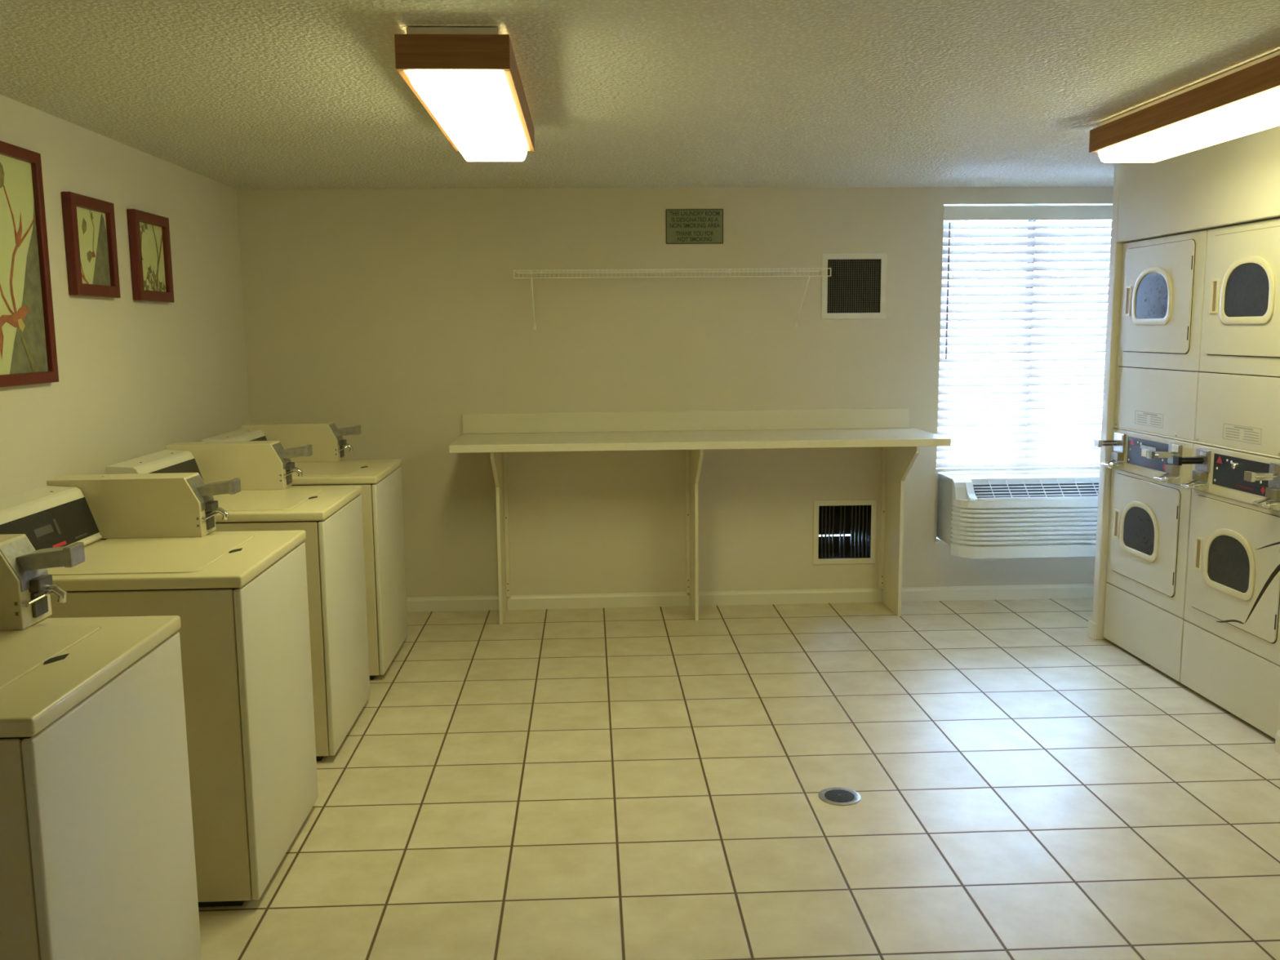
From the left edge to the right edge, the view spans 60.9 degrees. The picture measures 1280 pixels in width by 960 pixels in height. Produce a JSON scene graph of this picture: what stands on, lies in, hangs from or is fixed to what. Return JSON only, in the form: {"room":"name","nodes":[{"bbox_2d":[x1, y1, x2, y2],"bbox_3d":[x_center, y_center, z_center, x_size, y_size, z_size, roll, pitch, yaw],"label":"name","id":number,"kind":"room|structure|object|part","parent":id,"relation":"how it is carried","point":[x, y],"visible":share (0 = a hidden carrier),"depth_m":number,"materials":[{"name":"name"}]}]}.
{"room":"laundry","nodes":[
{"label":"laundry","id":0,"kind":"room"},
{"bbox_2d":[0,94,249,498],"bbox_3d":[-2.124,0.079,2.613,0.150,2.413,7.546,-1,8,-3],"label":"wall","id":1,"kind":"structure","parent":0,"point":[137,379],"depth_m":4.55,"materials":[{"name":"beige paint"}]},
{"bbox_2d":[0,140,58,387],"bbox_3d":[-2.084,-0.692,3.462,0.029,0.796,0.797,-1,8,-3],"label":"framed print","id":2,"kind":"object","parent":1,"relation":"attached to","point":[28,344],"visible":1,"depth_m":3.71,"materials":[{"name":"paper"}]},
{"bbox_2d":[61,191,120,297],"bbox_3d":[-2.119,-0.900,4.214,0.034,0.376,0.376,-1,8,-3],"label":"framed print","id":3,"kind":"object","parent":1,"relation":"attached to","point":[89,223],"visible":1,"depth_m":4.19,"materials":[{"name":"brown wood"}]},
{"bbox_2d":[126,208,174,302],"bbox_3d":[-2.147,-0.977,4.786,0.034,0.380,0.380,-1,8,-3],"label":"framed print","id":4,"kind":"object","parent":1,"relation":"attached to","point":[149,242],"visible":1,"depth_m":4.77,"materials":[{"name":"brown wood"}]},
{"bbox_2d":[0,0,1279,189],"bbox_3d":[0.707,-1.219,2.570,5.842,0.120,7.546,-1,8,-3],"label":"ceiling","id":5,"kind":"structure","parent":0,"point":[235,94],"depth_m":3.50,"materials":[{"name":"paint"}]},
{"bbox_2d":[394,26,534,161],"bbox_3d":[-0.519,-1.193,3.486,0.296,0.152,1.323,-1,8,-3],"label":"ceiling light","id":6,"kind":"object","parent":5,"relation":"attached to","point":[468,80],"visible":1,"depth_m":2.92,"materials":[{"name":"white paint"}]},
{"bbox_2d":[407,70,527,161],"bbox_3d":[-0.518,-1.166,3.489,0.244,0.098,1.283,-1,8,-3],"label":"diffuser","id":7,"kind":"object","parent":6,"relation":"attached to","point":[478,112],"depth_m":3.19,"materials":[{"name":"white plastic"}]},
{"bbox_2d":[1088,50,1279,162],"bbox_3d":[1.953,-1.237,3.645,0.296,0.152,1.340,-1,8,-3],"label":"ceiling light","id":8,"kind":"object","parent":5,"relation":"attached to","point":[1242,100],"visible":1,"depth_m":3.62,"materials":[{"name":"white paint"}]},
{"bbox_2d":[1097,87,1279,162],"bbox_3d":[1.953,-1.210,3.649,0.244,0.098,1.300,-1,8,-3],"label":"diffuser","id":9,"kind":"object","parent":8,"relation":"attached to","point":[1259,112],"depth_m":3.66,"materials":[{"name":"white plastic"}]},
{"bbox_2d":[236,186,1113,597],"bbox_3d":[0.544,-0.466,6.393,5.542,2.413,0.170,-1,8,-3],"label":"wall","id":10,"kind":"structure","parent":0,"point":[397,314],"depth_m":6.24,"materials":[{"name":"beige paint"}]},
{"bbox_2d":[513,267,831,329],"bbox_3d":[0.175,-1.009,6.057,1.721,0.328,0.309,-1,8,-3],"label":"wire shelf","id":11,"kind":"object","parent":10,"relation":"attached to","point":[729,271],"visible":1,"depth_m":5.92,"materials":[{"name":"white metal"}]},
{"bbox_2d":[462,408,909,433],"bbox_3d":[0.277,-0.343,6.300,2.588,0.114,0.019,-1,8,-3],"label":"backsplash","id":12,"kind":"structure","parent":10,"relation":"attached to","point":[868,418],"depth_m":6.29,"materials":[{"name":"beige laminate"}]},
{"bbox_2d":[665,208,723,244],"bbox_3d":[0.309,-1.434,6.159,0.327,0.193,0.006,-1,8,-3],"label":"wall sign","id":13,"kind":"object","parent":10,"relation":"attached to","point":[683,226],"visible":1,"depth_m":6.16,"materials":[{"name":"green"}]},
{"bbox_2d":[406,583,1093,612],"bbox_3d":[0.558,0.700,6.461,5.540,0.084,0.013,-1,8,-3],"label":"baseboard","id":14,"kind":"structure","parent":10,"relation":"attached to","point":[1074,590],"depth_m":6.46,"materials":[{"name":"beige paint"}]},
{"bbox_2d":[813,499,876,564],"bbox_3d":[1.208,0.297,6.520,0.377,0.384,0.168,-1,8,-3],"label":"air vent","id":15,"kind":"object","parent":10,"relation":"in","point":[856,518],"visible":1,"depth_m":6.46,"materials":[{"name":"black metal"}]},
{"bbox_2d":[821,253,887,319],"bbox_3d":[1.226,-1.121,6.306,0.375,0.374,0.128,-1,8,-3],"label":"air vent","id":16,"kind":"object","parent":10,"relation":"in","point":[855,288],"visible":1,"depth_m":6.26,"materials":[{"name":"black metal"}]},
{"bbox_2d":[933,205,1099,544],"bbox_3d":[2.280,-0.614,6.443,1.083,1.972,0.165,-1,8,-3],"label":"window","id":17,"kind":"structure","parent":10,"relation":"in","point":[936,541],"depth_m":6.53,"materials":[{"name":"white glass"}]},
{"bbox_3d":[1.787,0.367,6.520,0.076,0.016,0.098,-1,8,-3],"label":"sill","id":18,"kind":"part","parent":17,"relation":"part of","materials":[{"name":"beige paint"}]},
{"bbox_3d":[2.276,-0.840,6.452,1.083,1.527,0.045,-1,8,-3],"label":"frame","id":19,"kind":"part","parent":17,"relation":"part of","materials":[{"name":"grey metal"}]},
{"bbox_3d":[2.284,0.136,6.596,1.083,0.443,0.065,-1,8,-3],"label":"infill panel","id":20,"kind":"part","parent":17,"relation":"part of","materials":[{"name":"beige paint"}]},
{"bbox_2d":[937,470,1099,558],"bbox_3d":[2.304,0.190,6.432,1.017,0.442,0.496,-1,8,-3],"label":"air conditioner","id":21,"kind":"object","parent":17,"relation":"attached to","point":[1011,514],"visible":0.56,"depth_m":6.21,"materials":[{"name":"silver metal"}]},
{"bbox_2d":[973,479,1098,497],"bbox_3d":[2.311,0.051,6.234,0.801,0.091,0.104,-1,8,-3],"label":"grille","id":22,"kind":"object","parent":21,"relation":"attached to","point":[982,488],"depth_m":6.24,"materials":[{"name":"white plastic"}]},
{"bbox_2d":[936,205,1112,471],"bbox_3d":[2.280,-0.817,6.371,1.082,1.529,0.082,-1,8,-3],"label":"window blind","id":23,"kind":"object","parent":17,"relation":"attached to","point":[1036,357],"visible":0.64,"depth_m":6.38,"materials":[{"name":"white paint"}]},
{"bbox_3d":[1.808,-0.794,6.365,0.002,1.462,0.051,-1,8,-3],"label":"ladder cord","id":24,"kind":"part","parent":23,"relation":"part of","materials":[{"name":"white fabric"}]},
{"bbox_3d":[2.032,-0.797,6.375,0.002,1.462,0.051,-1,8,-3],"label":"ladder cord","id":25,"kind":"part","parent":23,"relation":"part of","materials":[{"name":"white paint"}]},
{"bbox_3d":[2.286,-0.070,6.487,1.073,0.016,0.048,-1,8,-3],"label":"rail","id":26,"kind":"part","parent":23,"relation":"part of","materials":[{"name":"white paint"}]},
{"bbox_3d":[2.282,-0.801,6.386,0.002,1.462,0.051,-1,8,-3],"label":"ladder cord","id":27,"kind":"part","parent":23,"relation":"part of","materials":[{"name":"white fabric"}]},
{"bbox_3d":[2.522,-0.804,6.397,0.002,1.462,0.051,-1,8,-3],"label":"ladder cord","id":28,"kind":"part","parent":23,"relation":"part of","materials":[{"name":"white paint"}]},
{"bbox_2d":[198,597,1279,959],"bbox_3d":[0.730,1.290,2.916,5.842,0.120,7.546,-1,8,-3],"label":"floor","id":29,"kind":"structure","parent":0,"point":[612,783],"depth_m":3.80,"materials":[{"name":"tile"}]},
{"bbox_2d":[0,533,201,959],"bbox_3d":[-1.446,0.750,2.251,0.780,1.170,0.702,-1,8,-3],"label":"washing machine","id":30,"kind":"object","parent":29,"relation":"on","point":[97,855],"visible":1,"depth_m":2.20,"materials":[{"name":"beige metal"}]},
{"bbox_3d":[-1.395,0.190,2.463,0.050,0.102,0.118,-1,8,-3],"label":"coin plate","id":31,"kind":"part","parent":30,"relation":"part of","materials":[{"name":"metal"}]},
{"bbox_3d":[-1.427,0.370,2.173,0.460,0.004,0.550,-1,8,-3],"label":"lid","id":32,"kind":"part","parent":30,"relation":"part of","materials":[{"name":"beige metal"}]},
{"bbox_3d":[-1.413,0.385,2.197,0.709,0.035,0.692,-1,8,-3],"label":"panel","id":33,"kind":"part","parent":30,"relation":"part of","materials":[{"name":"beige metal"}]},
{"bbox_3d":[-1.070,0.848,2.277,0.022,0.902,0.688,-1,8,-3],"label":"panel","id":34,"kind":"part","parent":30,"relation":"part of","materials":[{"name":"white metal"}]},
{"bbox_2d":[0,472,318,906],"bbox_3d":[-1.486,0.601,3.338,0.780,1.170,0.702,-1,8,-3],"label":"washing machine","id":35,"kind":"object","parent":29,"relation":"on","point":[152,548],"visible":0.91,"depth_m":3.12,"materials":[{"name":"beige metal"}]},
{"bbox_3d":[-1.734,0.147,3.203,0.040,0.115,0.538,-1,8,-3],"label":"control panel","id":36,"kind":"part","parent":35,"relation":"part of","materials":[{"name":"black"}]},
{"bbox_3d":[-1.467,0.220,3.260,0.460,0.004,0.550,-1,8,-3],"label":"lid","id":37,"kind":"part","parent":35,"relation":"part of","materials":[{"name":"beige metal"}]},
{"bbox_3d":[-1.453,0.236,3.284,0.709,0.035,0.692,-1,8,-3],"label":"panel","id":38,"kind":"part","parent":35,"relation":"part of","materials":[{"name":"beige metal"}]},
{"bbox_3d":[-1.435,0.040,3.550,0.050,0.102,0.118,-1,8,-3],"label":"coin plate","id":39,"kind":"part","parent":35,"relation":"part of","materials":[{"name":"metal"}]},
{"bbox_3d":[-1.110,0.699,3.364,0.022,0.902,0.688,-1,8,-3],"label":"panel","id":40,"kind":"part","parent":35,"relation":"part of","materials":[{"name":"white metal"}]},
{"bbox_2d":[105,440,370,760],"bbox_3d":[-1.566,0.457,4.387,0.780,1.170,0.702,-1,8,-3],"label":"washing machine","id":41,"kind":"object","parent":29,"relation":"on","point":[331,517],"visible":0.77,"depth_m":4.29,"materials":[{"name":"beige metal"}]},
{"bbox_3d":[-1.814,0.003,4.252,0.040,0.115,0.538,-1,8,-3],"label":"control panel","id":42,"kind":"part","parent":41,"relation":"part of","materials":[{"name":"black"}]},
{"bbox_3d":[-1.547,0.076,4.310,0.460,0.004,0.550,-1,8,-3],"label":"lid","id":43,"kind":"part","parent":41,"relation":"part of","materials":[{"name":"beige metal"}]},
{"bbox_3d":[-1.516,-0.104,4.600,0.050,0.102,0.118,-1,8,-3],"label":"coin plate","id":44,"kind":"part","parent":41,"relation":"part of","materials":[{"name":"metal"}]},
{"bbox_3d":[-1.534,0.092,4.334,0.709,0.035,0.692,-1,8,-3],"label":"panel","id":45,"kind":"part","parent":41,"relation":"part of","materials":[{"name":"beige metal"}]},
{"bbox_3d":[-1.190,0.555,4.414,0.022,0.902,0.688,-1,8,-3],"label":"panel","id":46,"kind":"part","parent":41,"relation":"part of","materials":[{"name":"white metal"}]},
{"bbox_2d":[202,421,408,679],"bbox_3d":[-1.606,0.324,5.355,0.780,1.170,0.702,-1,8,-3],"label":"washing machine","id":47,"kind":"object","parent":29,"relation":"on","point":[380,480],"visible":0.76,"depth_m":5.27,"materials":[{"name":"beige metal"}]},
{"bbox_3d":[-1.855,-0.130,5.221,0.040,0.115,0.538,-1,8,-3],"label":"control panel","id":48,"kind":"part","parent":47,"relation":"part of","materials":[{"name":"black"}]},
{"bbox_3d":[-1.587,-0.057,5.278,0.460,0.004,0.550,-1,8,-3],"label":"lid","id":49,"kind":"part","parent":47,"relation":"part of","materials":[{"name":"beige metal"}]},
{"bbox_3d":[-1.556,-0.237,5.568,0.050,0.102,0.118,-1,8,-3],"label":"coin plate","id":50,"kind":"part","parent":47,"relation":"part of","materials":[{"name":"metal"}]},
{"bbox_3d":[-1.574,-0.041,5.302,0.709,0.035,0.692,-1,8,-3],"label":"panel","id":51,"kind":"part","parent":47,"relation":"part of","materials":[{"name":"beige metal"}]},
{"bbox_3d":[-1.230,0.422,5.382,0.022,0.902,0.688,-1,8,-3],"label":"panel","id":52,"kind":"part","parent":47,"relation":"part of","materials":[{"name":"white metal"}]},
{"bbox_2d":[448,408,951,624],"bbox_3d":[0.315,0.216,6.059,2.626,1.157,0.653,-1,8,-3],"label":"countertop","id":53,"kind":"structure","parent":29,"relation":"on","point":[694,432],"depth_m":6.23,"materials":[{"name":"beige laminate"}]},
{"bbox_3d":[-0.781,0.307,6.040,0.019,1.002,0.610,-1,8,-3],"label":"support panel","id":54,"kind":"part","parent":53,"relation":"part of","materials":[{"name":"white wood"}]},
{"bbox_3d":[0.314,0.291,6.090,0.018,1.002,0.610,-1,8,-3],"label":"support panel","id":55,"kind":"part","parent":53,"relation":"part of","materials":[{"name":"white wood"}]},
{"bbox_2d":[448,427,951,453],"bbox_3d":[0.311,-0.223,5.998,2.626,0.040,0.653,-1,8,-3],"label":"countertop","id":56,"kind":"structure","parent":53,"relation":"on","point":[886,437],"depth_m":5.75,"materials":[{"name":"beige laminate"}]},
{"bbox_3d":[1.466,0.273,6.143,0.019,1.002,0.610,-1,8,-3],"label":"support panel","id":57,"kind":"part","parent":53,"relation":"part of","materials":[{"name":"white wood"}]},
{"bbox_2d":[817,786,860,805],"bbox_3d":[0.697,1.104,3.805,0.146,0.007,0.146,-1,8,-3],"label":"floor drain","id":58,"kind":"object","parent":29,"relation":"on","point":[837,796],"visible":1,"depth_m":3.80,"materials":[{"name":"metal"}]},
{"bbox_2d":[1093,230,1207,682],"bbox_3d":[2.723,-0.129,5.180,0.870,2.014,0.738,-1,8,-3],"label":"dryer","id":59,"kind":"object","parent":29,"relation":"on","point":[1162,283],"visible":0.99,"depth_m":5.11,"materials":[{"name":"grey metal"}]},
{"bbox_2d":[1101,459,1124,468],"bbox_3d":[2.360,-0.080,5.442,0.080,0.036,0.095,-1,8,-3],"label":"tray","id":60,"kind":"object","parent":59,"relation":"on","point":[1114,464],"depth_m":5.41,"materials":[{"name":"silver metal"}]},
{"bbox_3d":[2.399,0.221,5.482,0.005,0.144,0.052,-1,8,-3],"label":"door handle","id":61,"kind":"part","parent":59,"relation":"part of","materials":[{"name":"beige plastic"}]},
{"bbox_3d":[2.386,-0.214,5.417,0.002,0.024,0.052,-1,8,-3],"label":"coin slot plate","id":62,"kind":"part","parent":59,"relation":"part of","materials":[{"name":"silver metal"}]},
{"bbox_3d":[2.389,-0.876,5.331,0.005,0.144,0.052,-1,8,-3],"label":"door handle","id":63,"kind":"part","parent":59,"relation":"part of","materials":[{"name":"beige plastic"}]},
{"bbox_3d":[2.410,0.237,5.254,0.004,0.214,0.302,-1,8,-3],"label":"door glass","id":64,"kind":"part","parent":59,"relation":"part of","materials":[{"name":"glass"}]},
{"bbox_3d":[2.432,0.723,5.283,0.012,0.290,0.734,-1,8,-3],"label":"kick panel","id":65,"kind":"part","parent":59,"relation":"part of","materials":[{"name":"metal"}]},
{"bbox_3d":[2.416,0.251,5.237,0.006,0.496,0.618,-1,8,-3],"label":"door","id":66,"kind":"part","parent":59,"relation":"part of","materials":[{"name":"metal"}]},
{"bbox_3d":[2.411,-0.124,5.175,0.002,0.131,0.380,-1,8,-3],"label":"control panel","id":67,"kind":"part","parent":59,"relation":"part of","materials":[{"name":"black metal"}]},
{"bbox_3d":[2.400,-0.863,5.102,0.004,0.214,0.302,-1,8,-3],"label":"door glass","id":68,"kind":"part","parent":59,"relation":"part of","materials":[{"name":"glass"}]},
{"bbox_3d":[2.422,-0.371,5.132,0.012,0.300,0.734,-1,8,-3],"label":"access panel","id":69,"kind":"part","parent":59,"relation":"part of","materials":[{"name":"metal"}]},
{"bbox_3d":[2.406,-0.847,5.085,0.006,0.496,0.618,-1,8,-3],"label":"door","id":70,"kind":"part","parent":59,"relation":"part of","materials":[{"name":"metal"}]},
{"bbox_2d":[1154,473,1180,483],"bbox_3d":[2.385,-0.009,4.930,0.080,0.036,0.095,-1,8,-3],"label":"tray","id":71,"kind":"object","parent":59,"relation":"on","point":[1168,477],"depth_m":4.89,"materials":[{"name":"silver metal"}]},
{"bbox_2d":[1173,217,1279,738],"bbox_3d":[2.758,-0.028,4.445,0.870,2.014,0.738,-1,8,-3],"label":"dryer","id":72,"kind":"object","parent":29,"relation":"on","point":[1235,460],"visible":1,"depth_m":4.46,"materials":[{"name":"metal"}]},
{"bbox_2d":[1181,480,1208,490],"bbox_3d":[2.395,0.021,4.706,0.080,0.036,0.095,-1,8,-3],"label":"tray","id":73,"kind":"object","parent":72,"relation":"on","point":[1197,485],"depth_m":4.67,"materials":[{"name":"silver metal"}]},
{"bbox_3d":[2.434,0.322,4.747,0.005,0.144,0.052,-1,8,-3],"label":"door handle","id":74,"kind":"part","parent":72,"relation":"part of","materials":[{"name":"beige plastic"}]},
{"bbox_3d":[2.422,-0.113,4.682,0.002,0.024,0.052,-1,8,-3],"label":"coin slot plate","id":75,"kind":"part","parent":72,"relation":"part of","materials":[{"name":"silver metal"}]},
{"bbox_3d":[2.424,-0.776,4.596,0.005,0.144,0.052,-1,8,-3],"label":"door handle","id":76,"kind":"part","parent":72,"relation":"part of","materials":[{"name":"beige plastic"}]},
{"bbox_3d":[2.445,0.338,4.518,0.004,0.214,0.302,-1,8,-3],"label":"door glass","id":77,"kind":"part","parent":72,"relation":"part of","materials":[{"name":"glass"}]},
{"bbox_3d":[2.467,0.824,4.548,0.012,0.290,0.734,-1,8,-3],"label":"kick panel","id":78,"kind":"part","parent":72,"relation":"part of","materials":[{"name":"metal"}]},
{"bbox_3d":[2.451,0.352,4.501,0.006,0.496,0.618,-1,8,-3],"label":"door","id":79,"kind":"part","parent":72,"relation":"part of","materials":[{"name":"metal"}]},
{"bbox_3d":[2.436,-0.059,4.461,0.016,0.028,0.028,-1,8,-3],"label":"selector knob","id":80,"kind":"part","parent":72,"relation":"part of","materials":[{"name":"silver metal"}]},
{"bbox_3d":[2.457,-0.270,4.397,0.012,0.300,0.734,-1,8,-3],"label":"access panel","id":81,"kind":"part","parent":72,"relation":"part of","materials":[{"name":"metal"}]},
{"bbox_3d":[2.446,-0.023,4.439,0.002,0.131,0.380,-1,8,-3],"label":"control panel","id":82,"kind":"part","parent":72,"relation":"part of","materials":[{"name":"black metal"}]},
{"bbox_3d":[2.442,-0.746,4.350,0.006,0.496,0.618,-1,8,-3],"label":"door","id":83,"kind":"part","parent":72,"relation":"part of","materials":[{"name":"metal"}]},
{"bbox_3d":[2.435,-0.762,4.367,0.004,0.214,0.302,-1,8,-3],"label":"door glass","id":84,"kind":"part","parent":72,"relation":"part of","materials":[{"name":"glass"}]},
{"bbox_2d":[1252,497,1279,510],"bbox_3d":[2.420,0.091,4.195,0.080,0.036,0.095,-1,8,-3],"label":"tray","id":85,"kind":"object","parent":72,"relation":"on","point":[1272,504],"depth_m":4.17,"materials":[{"name":"silver metal"}]},
{"bbox_3d":[2.446,-0.043,4.170,0.002,0.024,0.052,-1,8,-3],"label":"coin slot plate","id":86,"kind":"part","parent":72,"relation":"part of","materials":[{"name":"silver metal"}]},
{"bbox_2d":[1216,542,1279,623],"bbox_3d":[2.297,0.609,3.523,0.374,1.036,1.542,1,8,12],"label":"potted plant","id":87,"kind":"object","parent":29,"relation":"on","point":[1277,570],"visible":1,"depth_m":3.96,"materials":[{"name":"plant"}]},
{"bbox_2d":[1092,125,1279,753],"bbox_3d":[3.005,0.058,2.428,1.003,2.413,6.400,-1,8,-3],"label":"wall","id":88,"kind":"structure","parent":0,"point":[1236,181],"depth_m":4.88,"materials":[{"name":"beige paint"}]},
{"bbox_2d":[1087,620,1097,639],"bbox_3d":[2.865,0.779,5.731,1.003,0.086,0.072,-1,8,-3],"label":"baseboard","id":89,"kind":"structure","parent":88,"relation":"attached to","point":[1091,625],"depth_m":5.70,"materials":[{"name":"beige paint"}]},
{"label":"outside","id":90,"kind":"structure","parent":0,"visible":0},
{"bbox_2d":[818,448,1097,538],"bbox_3d":[1.522,0.198,11.964,14.000,0.200,10.424,-1,8,-3],"label":"ground","id":91,"kind":"structure","parent":90,"point":[1088,449],"depth_m":9.26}
]}

